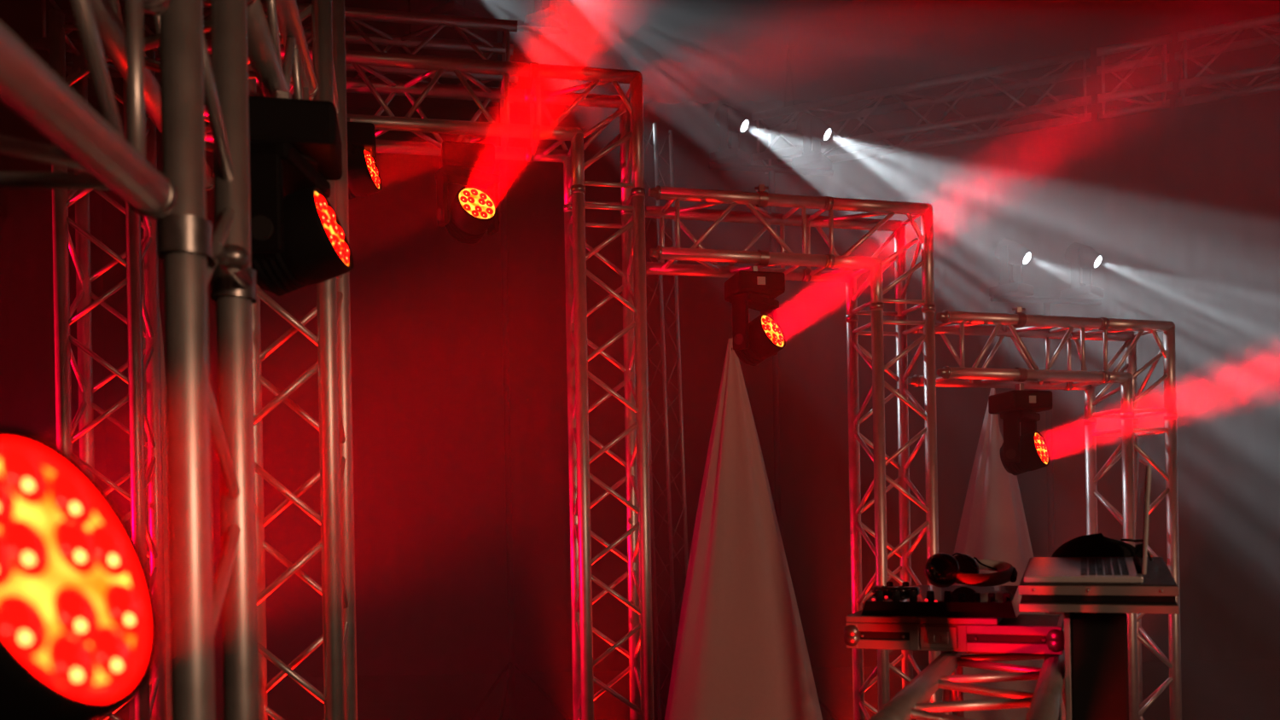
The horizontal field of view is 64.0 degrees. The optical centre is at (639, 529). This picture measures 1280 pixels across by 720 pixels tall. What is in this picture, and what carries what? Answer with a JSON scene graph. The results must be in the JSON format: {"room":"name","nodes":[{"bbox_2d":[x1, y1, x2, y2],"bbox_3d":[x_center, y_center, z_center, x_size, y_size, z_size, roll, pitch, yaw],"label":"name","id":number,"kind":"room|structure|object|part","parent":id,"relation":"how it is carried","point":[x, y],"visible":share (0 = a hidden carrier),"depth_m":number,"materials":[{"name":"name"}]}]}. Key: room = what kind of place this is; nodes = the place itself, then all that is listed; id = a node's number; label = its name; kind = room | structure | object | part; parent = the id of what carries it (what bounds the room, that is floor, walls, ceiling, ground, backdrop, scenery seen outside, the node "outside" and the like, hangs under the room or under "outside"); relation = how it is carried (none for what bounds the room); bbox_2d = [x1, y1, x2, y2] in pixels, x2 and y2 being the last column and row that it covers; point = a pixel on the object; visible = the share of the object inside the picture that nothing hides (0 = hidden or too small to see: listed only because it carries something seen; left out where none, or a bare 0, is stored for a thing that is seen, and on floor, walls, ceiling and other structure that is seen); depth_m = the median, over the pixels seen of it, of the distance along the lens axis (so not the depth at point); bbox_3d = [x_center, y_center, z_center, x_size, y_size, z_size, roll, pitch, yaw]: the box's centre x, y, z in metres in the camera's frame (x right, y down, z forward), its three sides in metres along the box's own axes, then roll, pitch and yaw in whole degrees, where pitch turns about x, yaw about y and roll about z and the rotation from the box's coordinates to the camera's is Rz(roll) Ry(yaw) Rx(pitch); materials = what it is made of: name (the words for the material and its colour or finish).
{"room":"concert stage","nodes":[
{"label":"concert stage","id":0,"kind":"room"},
{"bbox_2d":[0,100,106,488],"bbox_3d":[-5.530,-1.351,3.000,0.150,5.800,15.000,-1,0,0],"label":"wall","id":1,"kind":"structure","parent":0,"point":[27,369],"depth_m":9.34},
{"bbox_2d":[0,0,1279,113],"bbox_3d":[0.920,-4.467,3.000,13.600,0.200,15.600,-1,0,0],"label":"ceiling","id":2,"kind":"structure","parent":0,"point":[701,51],"depth_m":9.17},
{"bbox_2d":[30,0,517,103],"bbox_3d":[-1.653,-3.210,4.777,2.100,2.209,0.290,-1,0,-12],"label":"truss","id":3,"kind":"object","parent":2,"relation":"hanging from","point":[460,24],"visible":0.41,"depth_m":4.80,"materials":[{"name":"metal"}]},
{"bbox_2d":[751,40,1091,174],"bbox_3d":[2.334,-3.844,8.730,2.755,1.086,0.428,-1,0,24],"label":"truss","id":4,"kind":"object","parent":2,"relation":"hanging from","point":[1072,57],"visible":0.92,"depth_m":8.62,"materials":[{"name":"metal"}]},
{"bbox_2d":[1096,33,1173,119],"bbox_3d":[3.877,-3.543,8.046,0.522,0.428,0.428,-1,0,24],"label":"truss","id":5,"kind":"object","parent":4,"relation":"attached to","point":[1123,95],"visible":1,"depth_m":7.96,"materials":[{"name":"metal"}]},
{"bbox_2d":[1175,12,1279,106],"bbox_3d":[5.606,-3.903,7.274,3.190,1.086,0.428,-1,0,24],"label":"truss","id":6,"kind":"object","parent":2,"relation":"hanging from","point":[1256,23],"visible":1,"depth_m":7.73,"materials":[{"name":"metal"}]},
{"bbox_2d":[101,90,1279,679],"bbox_3d":[0.974,-1.468,10.505,13.000,5.800,0.150,-1,0,0],"label":"wall","id":7,"kind":"structure","parent":0,"point":[1180,206],"depth_m":10.47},
{"bbox_2d":[106,659,1279,719],"bbox_3d":[1.028,1.532,3.000,13.600,0.200,15.600,-1,0,0],"label":"floor","id":8,"kind":"structure","parent":0,"point":[1229,689],"depth_m":8.89,"materials":[{"name":"black"}]},
{"bbox_2d":[0,425,160,719],"bbox_3d":[-0.393,0.150,0.549,0.236,0.406,0.246,-1,0,0],"label":"lamp","id":9,"kind":"object","parent":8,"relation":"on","point":[80,629],"visible":1,"depth_m":0.54,"materials":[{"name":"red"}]},
{"bbox_3d":[-0.316,0.024,0.546,0.060,0.143,0.148,-1,0,0],"label":"plate","id":10,"kind":"part","parent":9,"relation":"part of","materials":[{"name":"orange"}]},
{"bbox_2d":[48,10,167,719],"bbox_3d":[-1.951,-0.185,3.783,0.289,3.300,0.289,-1,0,-11],"label":"truss tower","id":11,"kind":"object","parent":8,"relation":"on","point":[135,253],"visible":0.56,"depth_m":3.73,"materials":[{"name":"metal"}]},
{"bbox_2d":[128,216,171,719],"bbox_3d":[-2.140,0.029,4.600,0.344,2.898,0.304,-1,0,0],"label":"cloth","id":12,"kind":"object","parent":8,"relation":"on","point":[162,354],"visible":0.09,"depth_m":4.54,"materials":[{"name":"fabric"}]},
{"bbox_2d":[158,0,259,719],"bbox_3d":[-0.577,0.090,1.399,0.050,2.700,0.290,-1,0,-8],"label":"truss tower","id":13,"kind":"object","parent":8,"relation":"on","point":[189,79],"visible":0.96,"depth_m":1.28,"materials":[{"name":"metal"}]},
{"bbox_2d":[0,0,177,219],"bbox_3d":[-0.644,-0.508,0.725,0.296,0.296,0.980,-1,0,-6],"label":"truss","id":14,"kind":"object","parent":13,"relation":"attached to","point":[84,139],"visible":1,"depth_m":1.04,"materials":[{"name":"metal"}]},
{"bbox_2d":[156,214,256,303],"bbox_3d":[-0.572,-0.362,1.401,0.091,0.044,0.304,-1,0,-8],"label":"clamp","id":15,"kind":"object","parent":13,"relation":"attached to","point":[232,276],"visible":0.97,"depth_m":1.32,"materials":[{"name":"metal"}]},
{"bbox_2d":[247,0,357,719],"bbox_3d":[-0.926,-0.328,2.702,0.290,3.550,0.290,-1,0,-8],"label":"truss tower","id":16,"kind":"object","parent":8,"relation":"on","point":[336,544],"visible":0.51,"depth_m":2.60,"materials":[{"name":"metal"}]},
{"bbox_2d":[90,0,319,191],"bbox_3d":[-0.839,-0.965,2.032,0.296,0.296,0.989,-1,0,-11],"label":"truss","id":17,"kind":"object","parent":16,"relation":"attached to","point":[264,40],"visible":0.3,"depth_m":1.91,"materials":[{"name":"metal"}]},
{"bbox_2d":[248,90,353,296],"bbox_3d":[-0.669,-0.631,1.933,0.235,0.378,0.245,-1,0,0],"label":"lamp","id":18,"kind":"object","parent":17,"relation":"hanging from","point":[299,240],"visible":0.9,"depth_m":1.85,"materials":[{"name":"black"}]},
{"bbox_3d":[-0.588,-0.563,1.931,0.058,0.143,0.148,-1,0,0],"label":"plate","id":19,"kind":"part","parent":18,"relation":"part of","materials":[{"name":"orange"}]},
{"bbox_2d":[468,24,571,719],"bbox_3d":[-0.944,-1.024,6.996,0.910,4.974,0.770,-1,0,7],"label":"lighting stand","id":20,"kind":"object","parent":8,"relation":"on","point":[510,683],"visible":0.68,"depth_m":7.10,"materials":[{"name":"metal"}]},
{"bbox_2d":[430,0,475,29],"bbox_3d":[-1.280,-3.718,7.051,0.256,0.420,0.220,-1,0,31],"label":"lamp","id":21,"kind":"object","parent":20,"relation":"on","point":[445,7],"visible":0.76,"depth_m":6.97,"materials":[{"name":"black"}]},
{"bbox_3d":[-1.088,1.189,7.269,0.517,0.554,0.024,-1,0,37],"label":"leg","id":22,"kind":"part","parent":20,"relation":"part of","materials":[{"name":"metal"}]},
{"bbox_3d":[-0.919,1.186,6.871,0.023,0.554,0.517,-1,0,7],"label":"leg","id":23,"kind":"part","parent":20,"relation":"part of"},
{"bbox_3d":[-0.658,1.181,7.216,0.517,0.554,0.023,-1,0,-23],"label":"leg","id":24,"kind":"part","parent":20,"relation":"part of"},
{"bbox_2d":[524,0,567,36],"bbox_3d":[-0.648,-3.732,7.171,0.256,0.425,0.220,-1,0,31],"label":"lamp","id":25,"kind":"object","parent":20,"relation":"on","point":[549,17],"visible":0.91,"depth_m":7.11,"materials":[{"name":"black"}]},
{"bbox_2d":[564,192,653,719],"bbox_3d":[-0.123,0.060,4.154,0.289,2.745,0.289,-1,0,-11],"label":"truss tower","id":26,"kind":"object","parent":8,"relation":"on","point":[632,227],"visible":1,"depth_m":4.04,"materials":[{"name":"metal"}]},
{"bbox_2d":[523,62,645,215],"bbox_3d":[-0.227,-1.563,4.138,0.448,0.503,0.297,-1,0,-11],"label":"truss corner","id":27,"kind":"object","parent":26,"relation":"on","point":[630,139],"visible":0.93,"depth_m":4.04,"materials":[{"name":"metal"}]},
{"bbox_2d":[143,34,529,160],"bbox_3d":[-1.135,-1.650,3.954,1.389,0.296,0.296,-1,0,-12],"label":"truss","id":28,"kind":"object","parent":27,"relation":"attached to","point":[461,66],"visible":0.28,"depth_m":3.94,"materials":[{"name":"metal"}]},
{"bbox_2d":[347,117,382,199],"bbox_3d":[-1.072,-1.355,3.757,0.234,0.296,0.246,-1,0,0],"label":"lamp","id":29,"kind":"object","parent":28,"relation":"hanging from","point":[363,175],"visible":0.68,"depth_m":3.68,"materials":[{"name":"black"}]},
{"bbox_3d":[-0.989,-1.318,3.751,0.047,0.146,0.148,-1,0,0],"label":"plate","id":30,"kind":"part","parent":29,"relation":"part of","materials":[{"name":"orange"}]},
{"bbox_2d":[435,138,499,244],"bbox_3d":[-0.669,-1.310,3.972,0.242,0.400,0.243,-1,0,0],"label":"lamp","id":31,"kind":"object","parent":28,"relation":"hanging from","point":[473,211],"visible":1,"depth_m":3.90,"materials":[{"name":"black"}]},
{"bbox_3d":[-0.625,-1.239,3.911,0.148,0.139,0.070,-1,0,-33],"label":"plate","id":32,"kind":"part","parent":31,"relation":"part of","materials":[{"name":"orange"}]},
{"bbox_2d":[643,122,688,719],"bbox_3d":[0.216,-0.605,6.790,0.500,4.102,0.420,-1,0,0],"label":"lattice tower","id":33,"kind":"object","parent":8,"relation":"on","point":[657,170],"visible":0.7,"depth_m":6.79,"materials":[{"name":"metal"}]},
{"bbox_2d":[664,337,822,719],"bbox_3d":[0.524,0.223,5.300,0.994,2.416,0.624,-1,0,0],"label":"cloth","id":34,"kind":"object","parent":8,"relation":"on","point":[741,653],"visible":0.99,"depth_m":5.15,"materials":[{"name":"white fabric"}]},
{"bbox_2d":[708,162,838,719],"bbox_3d":[0.936,-0.545,6.996,0.885,3.948,0.770,-1,0,7],"label":"lighting stand","id":35,"kind":"object","parent":8,"relation":"on","point":[771,170],"visible":0.55,"depth_m":7.10,"materials":[{"name":"metal"}]},
{"bbox_2d":[709,104,750,170],"bbox_3d":[0.632,-2.725,7.051,0.257,0.416,0.220,-1,0,31],"label":"lamp","id":36,"kind":"object","parent":35,"relation":"on","point":[729,119],"visible":0.99,"depth_m":6.98,"materials":[{"name":"white"}]},
{"bbox_2d":[791,112,831,175],"bbox_3d":[1.219,-2.724,7.171,0.257,0.394,0.220,-1,0,31],"label":"lamp","id":37,"kind":"object","parent":35,"relation":"on","point":[811,127],"visible":0.98,"depth_m":7.10,"materials":[{"name":"white"}]},
{"bbox_3d":[1.212,1.147,7.216,0.517,0.554,0.023,-1,0,-23],"label":"leg","id":38,"kind":"part","parent":35,"relation":"part of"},
{"bbox_2d":[846,309,942,719],"bbox_3d":[1.105,0.246,4.448,0.289,2.328,0.289,-1,0,-14],"label":"truss tower","id":39,"kind":"object","parent":8,"relation":"on","point":[880,459],"visible":0.89,"depth_m":4.41,"materials":[{"name":"metal"}]},
{"bbox_2d":[800,196,935,322],"bbox_3d":[0.981,-1.150,4.424,0.498,0.468,0.297,-1,0,-14],"label":"truss corner","id":40,"kind":"object","parent":39,"relation":"on","point":[846,263],"visible":0.98,"depth_m":4.34,"materials":[{"name":"metal"}]},
{"bbox_2d":[645,185,826,280],"bbox_3d":[0.371,-1.225,4.275,0.743,0.296,0.296,-1,0,-14],"label":"truss","id":41,"kind":"object","parent":40,"relation":"attached to","point":[712,197],"visible":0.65,"depth_m":4.21,"materials":[{"name":"metal"}]},
{"bbox_2d":[724,184,785,366],"bbox_3d":[0.471,-1.038,4.199,0.240,0.733,0.231,-1,0,-14],"label":"lamp","id":42,"kind":"object","parent":41,"relation":"hanging from","point":[755,341],"visible":1,"depth_m":4.13,"materials":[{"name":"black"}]},
{"bbox_3d":[0.487,-0.996,4.108,0.034,0.032,0.004,-1,0,-13],"label":"display panel","id":43,"kind":"part","parent":42,"relation":"part of","materials":[{"name":"grey plastic"}]},
{"bbox_3d":[0.533,-0.800,4.159,0.069,0.140,0.148,-1,0,40],"label":"plate","id":44,"kind":"part","parent":42,"relation":"part of","materials":[{"name":"orange"}]},
{"bbox_2d":[868,650,1064,719],"bbox_3d":[0.701,0.864,2.058,0.290,1.128,1.420,-1,0,24],"label":"truss","id":45,"kind":"object","parent":8,"relation":"on","point":[916,701],"visible":0.82,"depth_m":2.05,"materials":[{"name":"metal"}]},
{"bbox_2d":[843,613,1064,655],"bbox_3d":[0.812,0.261,2.615,0.515,0.065,0.364,-1,0,24],"label":"flight case","id":46,"kind":"object","parent":45,"relation":"on","point":[1034,634],"visible":0.8,"depth_m":2.46,"materials":[{"name":"laminate"}]},
{"bbox_2d":[845,610,1003,625],"bbox_3d":[0.745,0.221,2.639,0.360,0.016,0.330,-1,0,24],"label":"tray","id":47,"kind":"object","parent":46,"relation":"on","point":[858,617],"visible":0.52,"depth_m":2.49,"materials":[{"name":"metal"}]},
{"bbox_2d":[861,581,1021,617],"bbox_3d":[0.775,0.176,2.626,0.372,0.073,0.290,-1,0,24],"label":"mixer","id":48,"kind":"object","parent":47,"relation":"on","point":[888,600],"visible":1,"depth_m":2.53,"materials":[{"name":"black plastic"}]},
{"bbox_3d":[0.609,0.167,2.605,0.019,0.020,0.019,-1,0,0],"label":"knob","id":49,"kind":"part","parent":48,"relation":"part of","materials":[{"name":"black plastic"}]},
{"bbox_3d":[0.669,0.152,2.743,0.019,0.020,0.019,-1,0,0],"label":"knob","id":50,"kind":"part","parent":48,"relation":"part of","materials":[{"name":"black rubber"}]},
{"bbox_3d":[0.648,0.166,2.588,0.019,0.020,0.019,-1,0,0],"label":"knob","id":51,"kind":"part","parent":48,"relation":"part of","materials":[{"name":"black plastic"}]},
{"bbox_3d":[0.707,0.151,2.726,0.019,0.020,0.019,-1,0,0],"label":"knob","id":52,"kind":"part","parent":48,"relation":"part of","materials":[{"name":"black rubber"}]},
{"bbox_3d":[0.686,0.165,2.572,0.019,0.020,0.019,-1,0,0],"label":"knob","id":53,"kind":"part","parent":48,"relation":"part of","materials":[{"name":"black plastic"}]},
{"bbox_3d":[0.725,0.165,2.555,0.019,0.020,0.019,-1,0,0],"label":"knob","id":54,"kind":"part","parent":48,"relation":"part of","materials":[{"name":"black plastic"}]},
{"bbox_3d":[0.763,0.164,2.538,0.019,0.020,0.019,-1,0,0],"label":"knob","id":55,"kind":"part","parent":48,"relation":"part of","materials":[{"name":"black plastic"}]},
{"bbox_2d":[924,552,1017,587],"bbox_3d":[0.878,0.103,2.654,0.198,0.090,0.301,-1,0,39],"label":"headphones","id":56,"kind":"object","parent":48,"relation":"on","point":[942,570],"visible":1,"depth_m":2.58,"materials":[{"name":"plastic"}]},
{"bbox_2d":[924,552,960,587],"bbox_3d":[0.768,0.105,2.602,0.089,0.090,0.079,-1,0,0],"label":"ear cup","id":57,"kind":"object","parent":56,"relation":"on","point":[942,570],"depth_m":2.58,"materials":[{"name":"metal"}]},
{"bbox_2d":[954,553,979,573],"bbox_3d":[0.861,0.107,2.724,0.061,0.083,0.084,-1,0,-43],"label":"ear cup","id":58,"kind":"object","parent":56,"relation":"on","point":[968,564],"depth_m":2.70,"materials":[{"name":"black plastic"}]},
{"bbox_3d":[0.718,0.262,2.465,0.048,0.031,0.005,-1,0,24],"label":"latch plate","id":59,"kind":"part","parent":46,"relation":"part of","materials":[{"name":"metal"}]},
{"bbox_2d":[940,388,1065,719],"bbox_3d":[2.124,0.267,6.200,0.942,2.269,0.624,-1,0,0],"label":"cloth","id":60,"kind":"object","parent":8,"relation":"on","point":[993,526],"visible":0.48,"depth_m":6.10,"materials":[{"name":"white fabric"}]},
{"bbox_2d":[990,296,1102,707],"bbox_3d":[2.893,-0.111,7.054,0.890,3.010,0.817,-1,0,0],"label":"lighting stand","id":61,"kind":"object","parent":8,"relation":"on","point":[1046,301],"visible":0.57,"depth_m":7.13,"materials":[{"name":"metal"}]},
{"bbox_2d":[989,238,1033,296],"bbox_3d":[2.580,-1.816,7.078,0.220,0.406,0.260,-1,0,-42],"label":"lamp","id":62,"kind":"object","parent":61,"relation":"on","point":[1008,251],"visible":0.98,"depth_m":7.02,"materials":[{"name":"white"}]},
{"bbox_3d":[2.860,1.118,6.902,0.023,0.554,0.517,-1,0,7],"label":"leg","id":63,"kind":"part","parent":61,"relation":"part of","materials":[{"name":"metal"}]},
{"bbox_2d":[1059,242,1103,299],"bbox_3d":[3.118,-1.825,7.198,0.220,0.405,0.260,-1,0,-42],"label":"lamp","id":64,"kind":"object","parent":61,"relation":"on","point":[1085,257],"visible":0.98,"depth_m":7.14,"materials":[{"name":"white"}]},
{"bbox_2d":[1064,612,1128,719],"bbox_3d":[1.024,0.803,2.266,0.210,1.258,0.460,-1,0,24],"label":"pedestal","id":65,"kind":"object","parent":8,"relation":"on","point":[1096,644],"visible":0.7,"depth_m":2.13,"materials":[{"name":"metal"}]},
{"bbox_3d":[0.906,0.795,2.147,0.012,1.238,0.013,-1,0,24],"label":"edge post","id":66,"kind":"part","parent":65,"relation":"part of","materials":[{"name":"metal"}]},
{"bbox_2d":[1018,557,1179,614],"bbox_3d":[0.998,0.117,2.243,0.292,0.097,0.448,-1,0,24],"label":"case","id":67,"kind":"object","parent":65,"relation":"on","point":[1158,591],"visible":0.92,"depth_m":2.05,"materials":[{"name":"metal"}]},
{"bbox_2d":[1024,458,1151,582],"bbox_3d":[0.958,-0.024,2.200,0.239,0.263,0.335,-1,0,24],"label":"laptop","id":68,"kind":"object","parent":67,"relation":"on","point":[1039,569],"visible":1,"depth_m":2.13,"materials":[{"name":"metal"}]},
{"bbox_3d":[1.058,-0.034,2.156,0.019,0.246,0.334,-1,0,24],"label":"lid","id":69,"kind":"part","parent":68,"relation":"part of","materials":[{"name":"metal"}]},
{"bbox_3d":[0.998,0.099,2.243,0.290,0.061,0.439,-1,0,24],"label":"lid","id":70,"kind":"part","parent":67,"relation":"part of","materials":[{"name":"metal"}]},
{"bbox_2d":[1019,599,1178,605],"bbox_3d":[1.000,0.136,2.246,0.290,0.060,0.439,-1,0,24],"label":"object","id":71,"kind":"object","parent":67,"relation":"on","point":[1023,602],"depth_m":2.05,"materials":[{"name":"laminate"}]},
{"bbox_2d":[1051,533,1152,561],"bbox_3d":[1.073,0.043,2.390,0.219,0.066,0.097,-1,0,25],"label":"pouch","id":72,"kind":"object","parent":67,"relation":"on","point":[1092,545],"visible":0.8,"depth_m":2.37,"materials":[{"name":"black fabric"}]},
{"bbox_2d":[1084,418,1181,719],"bbox_3d":[2.304,0.446,4.783,0.290,1.885,0.290,-1,0,-16],"label":"truss tower","id":73,"kind":"object","parent":8,"relation":"on","point":[1129,433],"visible":0.73,"depth_m":4.68,"materials":[{"name":"metal"}]},
{"bbox_2d":[1064,317,1177,425],"bbox_3d":[2.229,-0.724,4.768,0.408,0.458,0.297,-1,0,-16],"label":"truss corner","id":74,"kind":"object","parent":73,"relation":"on","point":[1114,329],"visible":0.9,"depth_m":4.68,"materials":[{"name":"metal"}]},
{"bbox_2d":[907,309,1103,389],"bbox_3d":[1.634,-0.794,4.599,0.815,0.296,0.296,-1,0,-16],"label":"truss","id":75,"kind":"object","parent":74,"relation":"attached to","point":[964,322],"visible":0.88,"depth_m":4.54,"materials":[{"name":"metal"}]},
{"bbox_2d":[988,306,1052,475],"bbox_3d":[1.695,-0.607,4.552,0.241,0.734,0.229,-1,0,-15],"label":"lamp","id":76,"kind":"object","parent":75,"relation":"hanging from","point":[1026,450],"visible":1,"depth_m":4.48,"materials":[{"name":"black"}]},
{"bbox_3d":[1.711,-0.565,4.462,0.034,0.032,0.004,-1,0,-13],"label":"display panel","id":77,"kind":"part","parent":76,"relation":"part of","materials":[{"name":"grey plastic"}]},
{"bbox_3d":[1.759,-0.352,4.509,0.049,0.146,0.148,-1,0,40],"label":"plate","id":78,"kind":"part","parent":76,"relation":"part of","materials":[{"name":"orange"}]}
]}

